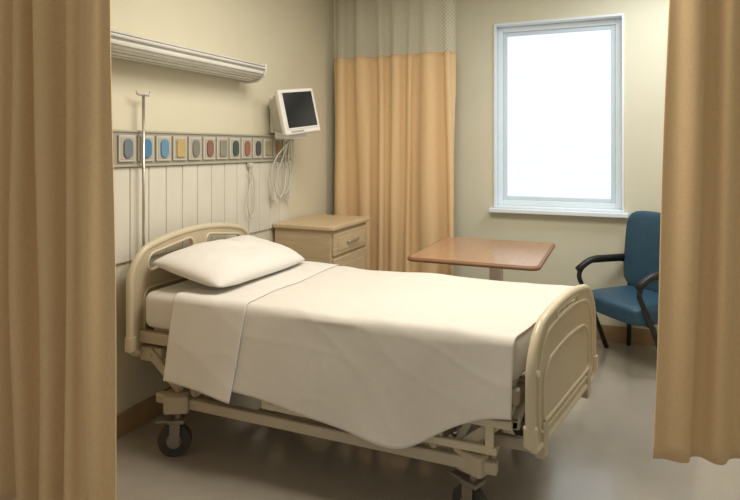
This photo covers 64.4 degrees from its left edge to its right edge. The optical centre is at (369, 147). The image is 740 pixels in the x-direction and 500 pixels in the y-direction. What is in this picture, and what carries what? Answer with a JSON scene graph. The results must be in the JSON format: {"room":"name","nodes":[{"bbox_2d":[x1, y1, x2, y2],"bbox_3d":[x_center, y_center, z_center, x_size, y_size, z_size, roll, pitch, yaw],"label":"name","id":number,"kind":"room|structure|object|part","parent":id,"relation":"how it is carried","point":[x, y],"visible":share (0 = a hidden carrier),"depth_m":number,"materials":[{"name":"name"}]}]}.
{"room":"hospital room","nodes":[
{"label":"hospital room","id":0,"kind":"room"},
{"bbox_2d":[111,0,340,414],"bbox_3d":[-1.482,0.050,2.776,0.100,2.900,6.350,0,0,23],"label":"wall","id":1,"kind":"structure","parent":0,"point":[295,40],"depth_m":3.92,"materials":[{"name":"paint"}]},
{"bbox_2d":[116,386,190,438],"bbox_3d":[-1.469,1.440,2.662,0.014,0.120,6.150,0,0,23],"label":"baseboard","id":2,"kind":"structure","parent":1,"relation":"attached to","point":[140,413],"depth_m":3.16,"materials":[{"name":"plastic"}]},
{"bbox_2d":[111,29,266,83],"bbox_3d":[-1.120,-0.513,3.219,0.218,0.153,1.688,0,0,23],"label":"wall light","id":3,"kind":"object","parent":1,"relation":"attached to","point":[125,46],"visible":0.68,"depth_m":3.23,"materials":[{"name":"metal"}]},
{"bbox_2d":[114,161,288,263],"bbox_3d":[-1.008,0.351,3.743,0.014,0.498,1.900,0,0,23],"label":"panel","id":4,"kind":"object","parent":1,"relation":"attached to","point":[177,197],"visible":0.66,"depth_m":3.55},
{"bbox_2d":[113,129,291,167],"bbox_3d":[-0.992,0.003,3.741,0.044,0.195,1.910,0,0,23],"label":"outlet strip","id":5,"kind":"object","parent":1,"relation":"attached to","point":[162,148],"visible":0.92,"depth_m":3.52,"materials":[{"name":"plastic"}]},
{"bbox_2d":[118,135,135,161],"bbox_3d":[-1.266,0.003,3.070,0.022,0.141,0.114,0,0,23],"label":"outlet plate","id":6,"kind":"object","parent":5,"relation":"attached to","point":[126,143],"depth_m":3.06,"materials":[{"name":"plastic"}]},
{"bbox_2d":[137,135,153,161],"bbox_3d":[-1.214,0.003,3.193,0.022,0.141,0.114,0,0,23],"label":"outlet plate","id":7,"kind":"object","parent":5,"relation":"attached to","point":[149,139],"depth_m":3.18,"materials":[{"name":"plastic"}]},
{"bbox_2d":[155,136,170,160],"bbox_3d":[-1.162,0.003,3.315,0.022,0.141,0.114,0,0,23],"label":"outlet plate","id":8,"kind":"object","parent":5,"relation":"attached to","point":[162,143],"depth_m":3.30,"materials":[{"name":"plastic"}]},
{"bbox_2d":[172,136,186,160],"bbox_3d":[-1.109,0.003,3.438,0.022,0.141,0.114,0,0,23],"label":"outlet plate","id":9,"kind":"object","parent":5,"relation":"attached to","point":[179,143],"depth_m":3.42,"materials":[{"name":"plastic"}]},
{"bbox_2d":[188,137,200,159],"bbox_3d":[-1.057,0.003,3.561,0.022,0.141,0.114,0,0,23],"label":"outlet plate","id":10,"kind":"object","parent":5,"relation":"attached to","point":[194,143],"depth_m":3.54,"materials":[{"name":"plastic"}]},
{"bbox_2d":[202,137,214,159],"bbox_3d":[-1.005,0.003,3.683,0.022,0.141,0.114,0,0,23],"label":"outlet plate","id":11,"kind":"object","parent":5,"relation":"attached to","point":[208,143],"depth_m":3.66,"materials":[{"name":"plastic"}]},
{"bbox_2d":[216,137,227,158],"bbox_3d":[-0.953,0.003,3.806,0.022,0.141,0.114,0,0,23],"label":"outlet plate","id":12,"kind":"object","parent":5,"relation":"attached to","point":[221,142],"depth_m":3.79,"materials":[{"name":"plastic"}]},
{"bbox_2d":[229,138,239,158],"bbox_3d":[-0.901,0.003,3.929,0.022,0.141,0.114,0,0,23],"label":"outlet plate","id":13,"kind":"object","parent":5,"relation":"attached to","point":[234,143],"depth_m":3.91,"materials":[{"name":"plastic"}]},
{"bbox_2d":[241,138,250,158],"bbox_3d":[-0.849,0.003,4.052,0.022,0.141,0.114,0,0,23],"label":"outlet plate","id":14,"kind":"object","parent":5,"relation":"attached to","point":[245,142],"depth_m":4.03,"materials":[{"name":"plastic"}]},
{"bbox_2d":[247,163,255,217],"bbox_3d":[-0.833,0.293,4.077,0.033,0.383,0.103,0,0,23],"label":"tube","id":15,"kind":"object","parent":5,"relation":"hanging from","point":[251,165],"visible":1,"depth_m":4.08,"materials":[{"name":"plastic"}]},
{"bbox_2d":[252,138,261,157],"bbox_3d":[-0.796,0.003,4.174,0.022,0.141,0.114,0,0,23],"label":"outlet plate","id":16,"kind":"object","parent":5,"relation":"attached to","point":[256,142],"depth_m":4.15,"materials":[{"name":"plastic"}]},
{"bbox_2d":[263,139,271,157],"bbox_3d":[-0.744,0.003,4.297,0.022,0.141,0.114,0,0,23],"label":"outlet plate","id":17,"kind":"object","parent":5,"relation":"attached to","point":[267,143],"depth_m":4.27,"materials":[{"name":"plastic"}]},
{"bbox_2d":[273,139,281,157],"bbox_3d":[-0.692,0.003,4.420,0.022,0.141,0.114,0,0,23],"label":"outlet plate","id":18,"kind":"object","parent":5,"relation":"attached to","point":[277,143],"depth_m":4.39,"materials":[{"name":"plastic"}]},
{"bbox_2d":[275,131,305,138],"bbox_3d":[-0.586,-0.105,4.335,0.130,0.080,0.200,0,0,43],"label":"mount","id":19,"kind":"object","parent":1,"relation":"attached to","point":[278,135],"depth_m":4.28,"materials":[{"name":"plastic"}]},
{"bbox_2d":[268,88,319,138],"bbox_3d":[-0.601,-0.257,4.349,0.316,0.383,0.374,0,0,43],"label":"patient monitor","id":20,"kind":"object","parent":1,"relation":"attached to","point":[293,112],"visible":1,"depth_m":4.25,"materials":[{"name":"plastic"}]},
{"bbox_2d":[270,139,293,200],"bbox_3d":[-0.624,0.163,4.394,0.136,0.454,0.293,0,0,23],"label":"cables","id":21,"kind":"object","parent":20,"relation":"hanging from","point":[289,190],"visible":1,"depth_m":4.38,"materials":[{"name":"plastic"}]},
{"bbox_2d":[13,339,739,499],"bbox_3d":[0.589,1.550,1.896,4.600,0.100,6.350,0,0,23],"label":"floor","id":22,"kind":"structure","parent":0,"point":[603,449],"depth_m":2.76,"materials":[{"name":"tile"}]},
{"bbox_2d":[273,214,369,269],"bbox_3d":[-0.353,1.030,4.583,0.529,0.940,0.680,0,0,23],"label":"nightstand","id":23,"kind":"object","parent":22,"relation":"on","point":[341,240],"visible":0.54,"depth_m":4.34,"materials":[{"name":"brown wood"}]},
{"bbox_3d":[-0.148,0.700,4.496,0.020,0.160,0.600,0,0,23],"label":"drawer","id":24,"kind":"part","parent":23,"relation":"part of","materials":[{"name":"brown wood"}]},
{"bbox_3d":[-0.148,1.105,4.496,0.020,0.610,0.600,0,0,23],"label":"door","id":25,"kind":"part","parent":23,"relation":"part of","materials":[{"name":"brown wood"}]},
{"bbox_2d":[125,90,597,499],"bbox_3d":[-0.056,0.597,3.016,2.270,1.806,1.200,0,0,23],"label":"hospital bed","id":26,"kind":"object","parent":22,"relation":"on","point":[562,361],"visible":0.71,"depth_m":2.59,"materials":[{"name":"beige plastic"}]},
{"bbox_3d":[-1.012,0.860,3.473,0.035,0.265,0.895,0,0,23],"label":"moulding","id":27,"kind":"part","parent":26,"relation":"part of","materials":[{"name":"beige fabric"}]},
{"bbox_3d":[-1.012,0.765,3.473,0.020,0.600,1.070,0,0,23],"label":"headboard","id":28,"kind":"part","parent":26,"relation":"part of","materials":[{"name":"beige plastic"}]},
{"bbox_3d":[-1.012,0.583,3.473,0.030,0.153,0.848,0,0,23],"label":"grip trim","id":29,"kind":"part","parent":26,"relation":"part of","materials":[{"name":"beige plastic"}]},
{"bbox_3d":[-0.127,0.962,3.075,1.920,0.076,0.920,0,0,23],"label":"deck frame","id":30,"kind":"part","parent":26,"relation":"part of","materials":[{"name":"beige metal"}]},
{"bbox_3d":[-0.077,1.177,3.066,1.820,0.215,1.007,0,0,23],"label":"frame","id":31,"kind":"part","parent":26,"relation":"part of","materials":[{"name":"beige metal"}]},
{"bbox_2d":[146,280,535,380],"bbox_3d":[-0.039,0.829,3.038,2.051,0.187,0.940,0,0,23],"label":"mattress","id":32,"kind":"object","parent":26,"relation":"on","point":[159,302],"visible":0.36,"depth_m":2.96,"materials":[{"name":"white fabric"}]},
{"bbox_2d":[163,261,338,403],"bbox_3d":[-0.586,0.932,3.243,0.425,0.448,1.126,0,0,23],"label":"sheet","id":33,"kind":"object","parent":32,"relation":"on","point":[206,322],"visible":0.72,"depth_m":2.80,"materials":[{"name":"white fabric"}]},
{"bbox_2d":[152,235,304,287],"bbox_3d":[-0.768,0.613,3.336,0.472,0.185,0.841,0,0,25],"label":"pillow","id":34,"kind":"object","parent":33,"relation":"on","point":[236,260],"visible":1,"depth_m":3.12,"materials":[{"name":"white fabric"}]},
{"bbox_2d":[231,266,573,448],"bbox_3d":[0.142,0.963,2.950,1.674,0.502,1.111,0,0,23],"label":"blanket","id":35,"kind":"object","parent":32,"relation":"on","point":[387,359],"visible":0.91,"depth_m":2.52,"materials":[{"name":"beige fabric"}]},
{"bbox_3d":[0.391,1.110,2.442,0.276,0.286,0.040,0,0,23],"label":"lift arm","id":36,"kind":"part","parent":26,"relation":"part of","materials":[{"name":"beige metal"}]},
{"bbox_3d":[0.467,1.127,2.301,0.036,0.115,0.018,0,0,23],"label":"rail post","id":37,"kind":"part","parent":26,"relation":"part of","materials":[{"name":"beige metal"}]},
{"bbox_3d":[0.581,1.210,2.426,0.170,0.050,0.036,0,0,23],"label":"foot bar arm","id":38,"kind":"part","parent":26,"relation":"part of","materials":[{"name":"beige metal"}]},
{"bbox_3d":[0.807,1.210,2.960,0.170,0.050,0.036,0,0,23],"label":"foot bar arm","id":39,"kind":"part","parent":26,"relation":"part of","materials":[{"name":"beige metal"}]},
{"bbox_3d":[0.624,0.840,2.185,0.012,0.026,0.026,0,0,34],"label":"knob","id":40,"kind":"part","parent":26,"relation":"part of","materials":[{"name":"beige plastic"}]},
{"bbox_3d":[0.849,0.885,2.546,0.020,0.500,0.940,0,0,34],"label":"footboard","id":41,"kind":"part","parent":26,"relation":"part of","materials":[{"name":"beige plastic"}]},
{"bbox_3d":[0.849,0.888,2.546,0.035,0.407,0.815,0,0,34],"label":"moulding","id":42,"kind":"part","parent":26,"relation":"part of","materials":[{"name":"beige plastic"}]},
{"bbox_3d":[0.849,0.681,2.546,0.030,0.058,0.358,0,0,34],"label":"grip trim","id":43,"kind":"part","parent":26,"relation":"part of","materials":[{"name":"beige plastic"}]},
{"bbox_2d":[407,237,555,280],"bbox_3d":[0.788,1.095,4.001,0.828,0.810,0.969,0,0,23],"label":"table","id":44,"kind":"object","parent":22,"relation":"on","point":[496,255],"visible":0.57,"depth_m":3.87,"materials":[{"name":"brown wood"}]},
{"bbox_2d":[575,211,660,348],"bbox_3d":[1.889,0.986,4.138,0.579,1.042,0.658,0,0,-17],"label":"armchair","id":45,"kind":"object","parent":22,"relation":"on","point":[635,303],"visible":0.67,"depth_m":4.24,"materials":[{"name":"blue plastic"}]},
{"bbox_3d":[1.757,0.861,4.416,0.488,0.119,0.048,0,0,-17],"label":"armrest","id":46,"kind":"part","parent":45,"relation":"part of","materials":[{"name":"black metal"}]},
{"bbox_3d":[1.765,1.165,4.419,0.486,0.684,0.032,0,0,-17],"label":"arm frame","id":47,"kind":"part","parent":45,"relation":"part of","materials":[{"name":"black metal"}]},
{"bbox_3d":[1.898,1.100,4.140,0.560,0.141,0.570,-2,1,-17],"label":"seat","id":48,"kind":"part","parent":45,"relation":"part of","materials":[{"name":"blue plastic"}]},
{"bbox_3d":[2.071,0.753,4.193,0.117,0.580,0.600,5,-2,-17],"label":"backrest","id":49,"kind":"part","parent":45,"relation":"part of","materials":[{"name":"blue plastic"}]},
{"bbox_3d":[1.935,0.861,3.833,0.488,0.119,0.048,0,0,-17],"label":"armrest","id":50,"kind":"part","parent":45,"relation":"part of","materials":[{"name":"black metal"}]},
{"bbox_3d":[1.943,1.165,3.835,0.486,0.684,0.032,0,0,-17],"label":"arm frame","id":51,"kind":"part","parent":45,"relation":"part of","materials":[{"name":"black metal"}]},
{"bbox_2d":[341,0,668,329],"bbox_3d":[1.792,0.050,4.726,4.400,2.900,0.200,0,0,23],"label":"wall","id":52,"kind":"structure","parent":0,"point":[576,239],"depth_m":4.81,"materials":[{"name":"paint"}]},
{"bbox_2d":[489,13,628,217],"bbox_3d":[1.519,-0.253,4.782,1.065,1.575,0.230,0,0,23],"label":"window","id":53,"kind":"structure","parent":52,"relation":"in","point":[559,83],"depth_m":4.82,"materials":[{"name":"plastic"}]},
{"bbox_3d":[1.508,0.517,4.754,1.065,0.035,0.170,0,0,23],"label":"sill","id":54,"kind":"part","parent":53,"relation":"part of","materials":[{"name":"plastic"}]},
{"bbox_3d":[1.546,-0.270,4.844,0.879,1.414,0.035,0,0,23],"label":"sash","id":55,"kind":"part","parent":53,"relation":"part of","materials":[{"name":"glass"}]},
{"bbox_3d":[1.547,-0.270,4.847,0.825,1.360,0.008,0,0,23],"label":"pane","id":56,"kind":"part","parent":53,"relation":"part of","materials":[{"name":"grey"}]},
{"bbox_2d":[596,324,657,345],"bbox_3d":[1.756,1.440,4.625,4.386,0.120,0.014,0,0,23],"label":"baseboard","id":57,"kind":"structure","parent":52,"relation":"attached to","point":[612,333],"depth_m":4.53,"materials":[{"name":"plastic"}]},
{"bbox_3d":[0.589,-1.450,1.896,4.600,0.100,6.350,0,0,23],"label":"ceiling","id":58,"kind":"structure","parent":0,"visible":0},
{"bbox_3d":[-1.269,-1.387,2.235,0.685,0.023,0.024,0,0,23],"label":"track","id":59,"kind":"object","parent":58,"relation":"attached to","visible":0},
{"bbox_2d":[0,0,115,499],"bbox_3d":[-1.255,0.004,2.229,0.722,2.752,0.119,0,0,23],"label":"privacy curtain","id":60,"kind":"object","parent":59,"relation":"hanging from","point":[58,261],"visible":1,"depth_m":2.17,"materials":[{"name":"fabric"}]},
{"bbox_3d":[0.178,-1.387,5.009,1.091,0.023,0.064,0,0,23],"label":"track","id":61,"kind":"object","parent":58,"relation":"attached to","visible":0},
{"bbox_2d":[334,0,455,275],"bbox_3d":[0.184,-0.061,5.025,1.099,2.622,0.134,0,0,20],"label":"privacy curtain","id":62,"kind":"object","parent":61,"relation":"hanging from","point":[395,113],"visible":0.84,"depth_m":5.00,"materials":[{"name":"fabric"}]},
{"bbox_3d":[0.185,-1.081,5.025,1.095,0.581,0.105,0,0,21],"label":"net panel","id":63,"kind":"part","parent":62,"relation":"part of","materials":[{"name":"beige fabric"}]},
{"bbox_3d":[1.622,-1.387,2.442,0.654,0.023,0.297,0,0,23],"label":"track","id":64,"kind":"object","parent":58,"relation":"attached to","visible":0},
{"bbox_2d":[653,0,739,464],"bbox_3d":[1.579,-0.036,2.440,0.786,2.672,0.076,0,0,1],"label":"privacy curtain","id":65,"kind":"object","parent":64,"relation":"hanging from","point":[697,403],"visible":1,"depth_m":2.44,"materials":[{"name":"fabric"}]}
]}

